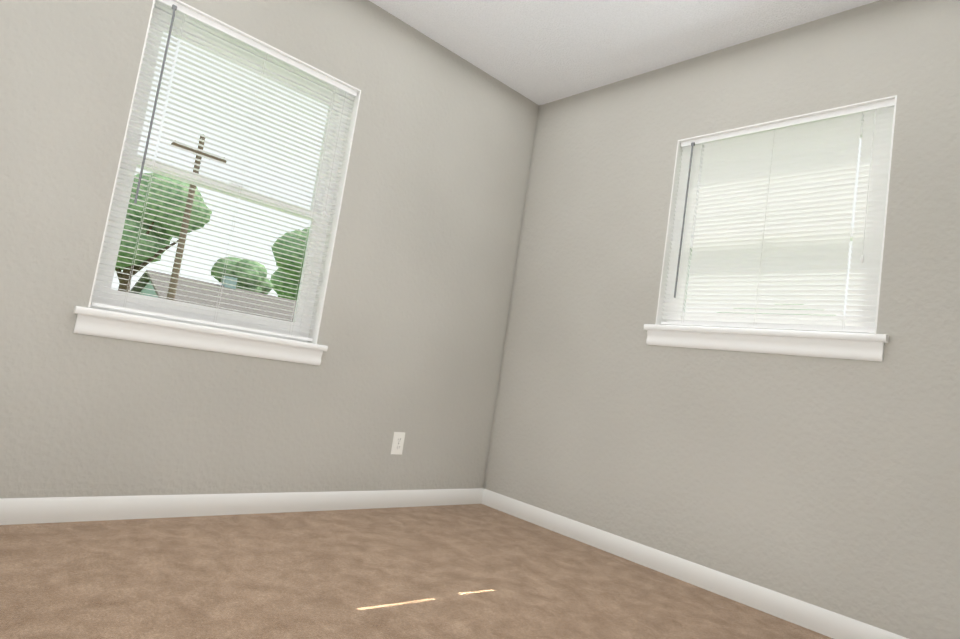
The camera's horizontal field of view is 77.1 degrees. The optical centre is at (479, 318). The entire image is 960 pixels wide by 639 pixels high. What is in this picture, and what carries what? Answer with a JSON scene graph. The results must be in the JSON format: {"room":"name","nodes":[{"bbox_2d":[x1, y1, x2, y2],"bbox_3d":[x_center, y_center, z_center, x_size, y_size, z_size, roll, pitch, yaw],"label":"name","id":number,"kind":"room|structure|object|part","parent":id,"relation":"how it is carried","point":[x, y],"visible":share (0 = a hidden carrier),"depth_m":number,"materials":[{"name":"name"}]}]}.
{"room":"empty bedroom","nodes":[
{"label":"empty bedroom","id":0,"kind":"room"},
{"bbox_2d":[0,0,538,497],"bbox_3d":[-1.177,-0.434,2.518,3.980,2.440,0.200,13,-7,-42],"label":"wall","id":1,"kind":"structure","parent":0,"point":[418,296],"depth_m":2.71,"materials":[{"name":"paint"}]},
{"bbox_2d":[74,306,327,351],"bbox_3d":[-1.106,0.053,2.502,0.994,0.027,0.119,13,-7,-42],"label":"sill","id":2,"kind":"structure","parent":1,"relation":"attached to","point":[156,322],"depth_m":2.39,"materials":[{"name":"white paint"}]},
{"bbox_2d":[73,0,356,365],"bbox_3d":[-1.054,-0.523,2.595,0.970,1.334,0.187,13,-7,-42],"label":"window","id":3,"kind":"structure","parent":1,"relation":"in","point":[191,26],"depth_m":2.53,"materials":[{"name":"white plastic"}]},
{"bbox_2d":[123,14,185,306],"bbox_3d":[-1.254,-0.624,2.333,0.002,1.188,0.002,13,-7,-42],"label":"blind cord","id":4,"kind":"object","parent":3,"relation":"hanging from","point":[185,14],"depth_m":2.34,"materials":[{"name":"white fabric"}]},
{"bbox_2d":[134,5,176,202],"bbox_3d":[-1.250,-0.829,2.316,0.016,0.798,0.016,13,-7,-42],"label":"blind wand","id":5,"kind":"object","parent":3,"relation":"hanging from","point":[174,7],"visible":0.96,"depth_m":2.31,"materials":[{"name":"grey plastic"}]},
{"bbox_3d":[-1.108,-0.290,2.593,0.830,0.588,0.042,13,-7,-42],"label":"left window sash","id":6,"kind":"part","parent":3,"relation":"part of","materials":[{"name":"white plastic"}]},
{"bbox_3d":[-1.112,-0.292,2.598,0.770,0.508,0.004,13,-7,-42],"label":"glass","id":7,"kind":"part","parent":3,"relation":"part of","materials":[{"name":"clear glass"}]},
{"bbox_3d":[-1.016,-0.574,2.567,0.896,1.225,0.030,13,-7,-42],"label":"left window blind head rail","id":8,"kind":"part","parent":3,"relation":"part of","materials":[{"name":"white plastic"}]},
{"bbox_3d":[-1.052,-0.841,2.675,0.830,0.608,0.030,13,-7,-42],"label":"left window sash","id":9,"kind":"part","parent":3,"relation":"part of","materials":[{"name":"white plastic"}]},
{"bbox_2d":[213,53,267,321],"bbox_3d":[-1.009,-0.566,2.558,0.002,1.188,0.002,13,-7,-42],"label":"blind cord","id":10,"kind":"object","parent":3,"relation":"hanging from","point":[267,53],"depth_m":2.56,"materials":[{"name":"white fabric"}]},
{"bbox_2d":[289,89,335,334],"bbox_3d":[-0.765,-0.507,2.782,0.002,1.188,0.002,13,-7,-42],"label":"blind cord","id":11,"kind":"object","parent":3,"relation":"hanging from","point":[335,89],"depth_m":2.78,"materials":[{"name":"white fabric"}]},
{"bbox_2d":[88,0,360,343],"bbox_3d":[-1.024,-0.568,2.574,0.914,1.240,0.085,13,-7,-42],"label":"liner","id":12,"kind":"object","parent":1,"relation":"attached to","point":[318,308],"visible":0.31,"depth_m":2.83,"materials":[{"name":"white paint"}]},
{"bbox_2d":[0,488,483,524],"bbox_3d":[-1.279,0.729,2.328,3.580,0.085,0.014,13,-7,-42],"label":"baseboard","id":13,"kind":"structure","parent":1,"relation":"attached to","point":[13,511],"depth_m":2.47,"materials":[{"name":"white paint"}]},
{"bbox_2d":[391,432,404,454],"bbox_3d":[-0.421,0.645,3.108,0.070,0.115,0.007,13,-7,-42],"label":"electrical outlet","id":14,"kind":"object","parent":1,"relation":"attached to","point":[398,443],"visible":1,"depth_m":3.10,"materials":[{"name":"white plastic"}]},
{"bbox_2d":[0,504,832,638],"bbox_3d":[-0.340,0.873,1.267,3.980,0.120,3.256,13,-7,-42],"label":"floor","id":15,"kind":"structure","parent":0,"point":[473,571],"depth_m":2.00,"materials":[{"name":"carpet"}]},
{"bbox_2d":[369,0,878,105],"bbox_3d":[0.039,-1.648,1.507,3.980,0.120,3.256,13,-7,-42],"label":"ceiling","id":16,"kind":"structure","parent":0,"point":[540,52],"depth_m":2.92,"materials":[{"name":"white paint"}]},
{"bbox_2d":[484,0,959,638],"bbox_3d":[1.221,-0.061,2.645,0.200,2.440,2.856,13,-7,-42],"label":"wall","id":17,"kind":"structure","parent":0,"point":[830,484],"depth_m":2.53,"materials":[{"name":"paint"}]},
{"bbox_2d":[484,105,540,488],"bbox_3d":[0.200,-0.164,3.627,0.007,2.353,0.007,13,-7,-42],"label":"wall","id":18,"kind":"structure","parent":17,"relation":"attached to","point":[512,298],"depth_m":3.62,"materials":[{"name":"paint"}]},
{"bbox_2d":[481,489,907,638],"bbox_3d":[0.970,1.079,2.464,0.014,0.085,2.856,13,-7,-42],"label":"baseboard","id":19,"kind":"structure","parent":17,"relation":"attached to","point":[828,623],"depth_m":2.51,"materials":[{"name":"white paint"}]},
{"bbox_2d":[644,324,888,342],"bbox_3d":[1.163,0.065,2.565,0.119,0.027,0.994,13,-7,-42],"label":"sill","id":20,"kind":"structure","parent":17,"relation":"attached to","point":[884,338],"depth_m":2.44,"materials":[{"name":"white paint"}]},
{"bbox_2d":[646,99,894,361],"bbox_3d":[1.263,-0.348,2.639,0.187,1.024,0.970,13,-7,-42],"label":"window","id":21,"kind":"structure","parent":17,"relation":"in","point":[808,211],"depth_m":2.55,"materials":[{"name":"white plastic"}]},
{"bbox_2d":[674,142,694,297],"bbox_3d":[0.976,-0.475,2.888,0.016,0.768,0.016,13,-7,-42],"label":"blind wand","id":22,"kind":"object","parent":21,"relation":"hanging from","point":[692,144],"visible":0.96,"depth_m":2.88,"materials":[{"name":"grey plastic"}]},
{"bbox_2d":[681,143,702,321],"bbox_3d":[1.005,-0.412,2.857,0.002,0.878,0.002,13,-7,-42],"label":"blind cord","id":23,"kind":"object","parent":21,"relation":"hanging from","point":[702,143],"depth_m":2.86,"materials":[{"name":"white fabric"}]},
{"bbox_2d":[754,130,774,320],"bbox_3d":[1.231,-0.402,2.608,0.002,0.878,0.002,13,-7,-42],"label":"blind cord","id":24,"kind":"object","parent":21,"relation":"hanging from","point":[774,130],"depth_m":2.61,"materials":[{"name":"white fabric"}]},
{"bbox_3d":[1.258,-0.174,2.642,0.042,0.408,0.830,13,-7,-42],"label":"back window sash","id":25,"kind":"part","parent":21,"relation":"part of","materials":[{"name":"white plastic"}]},
{"bbox_3d":[1.347,-0.564,2.706,0.030,0.478,0.830,13,-7,-42],"label":"back window sash","id":26,"kind":"part","parent":21,"relation":"part of","materials":[{"name":"white plastic"}]},
{"bbox_3d":[1.239,-0.408,2.615,0.030,0.915,0.896,13,-7,-42],"label":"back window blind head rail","id":27,"kind":"part","parent":21,"relation":"part of","materials":[{"name":"white plastic"}]},
{"bbox_2d":[842,117,863,327],"bbox_3d":[1.458,-0.392,2.358,0.002,0.878,0.002,13,-7,-42],"label":"blind cord","id":28,"kind":"object","parent":21,"relation":"hanging from","point":[863,117],"depth_m":2.36,"materials":[{"name":"white fabric"}]},
{"bbox_2d":[860,108,876,262],"bbox_3d":[1.502,-0.516,2.326,0.013,0.622,0.014,13,-7,-42],"label":"blind cord","id":29,"kind":"object","parent":21,"relation":"hanging from","point":[862,259],"depth_m":2.32,"materials":[{"name":"white fabric"}]},
{"bbox_2d":[655,95,896,333],"bbox_3d":[1.245,-0.401,2.621,0.085,0.930,0.914,13,-7,-42],"label":"liner","id":30,"kind":"object","parent":17,"relation":"attached to","point":[664,276],"visible":0.31,"depth_m":2.89,"materials":[{"name":"white paint"}]},
{"label":"outside","id":31,"kind":"structure","parent":0,"visible":0},
{"bbox_3d":[-1.593,3.894,29.202,280.000,0.300,280.000,13,-7,-42],"label":"lawn","id":32,"kind":"structure","parent":31,"visible":0},
{"bbox_2d":[115,173,211,291],"bbox_3d":[-28.449,-5.398,48.160,11.257,13.603,10.852,13,-7,-42],"label":"tree","id":33,"kind":"object","parent":32,"relation":"on","point":[132,250],"depth_m":46.22,"materials":[{"name":"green plant"}]},
{"bbox_2d":[167,134,226,300],"bbox_3d":[-12.456,-3.103,25.136,2.200,9.500,0.320,13,-7,-42],"label":"utility pole","id":34,"kind":"object","parent":32,"relation":"on","point":[172,280],"depth_m":25.09,"materials":[{"name":"brown wood"}]},
{"bbox_2d":[129,270,295,321],"bbox_3d":[-16.578,0.226,46.492,17.000,5.730,12.050,13,-7,-42],"label":"house","id":35,"kind":"structure","parent":32,"relation":"on","point":[190,294],"depth_m":43.06,"materials":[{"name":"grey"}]},
{"bbox_2d":[211,257,273,293],"bbox_3d":[-20.361,-1.053,51.258,5.296,8.022,5.016,13,-7,-42],"label":"tree","id":36,"kind":"object","parent":32,"relation":"on","point":[245,275],"depth_m":49.93,"materials":[{"name":"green plant"}]},
{"bbox_2d":[270,227,309,299],"bbox_3d":[-16.936,-2.658,63.242,12.675,14.443,11.916,13,-7,-42],"label":"tree","id":37,"kind":"object","parent":32,"relation":"on","point":[288,266],"depth_m":57.79,"materials":[{"name":"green plant"}]},
{"bbox_2d":[753,304,836,315],"bbox_3d":[27.867,4.272,50.776,11.449,11.718,12.018,13,-7,-42],"label":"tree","id":38,"kind":"object","parent":32,"relation":"on","point":[791,309],"depth_m":49.63,"materials":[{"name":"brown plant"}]}
]}

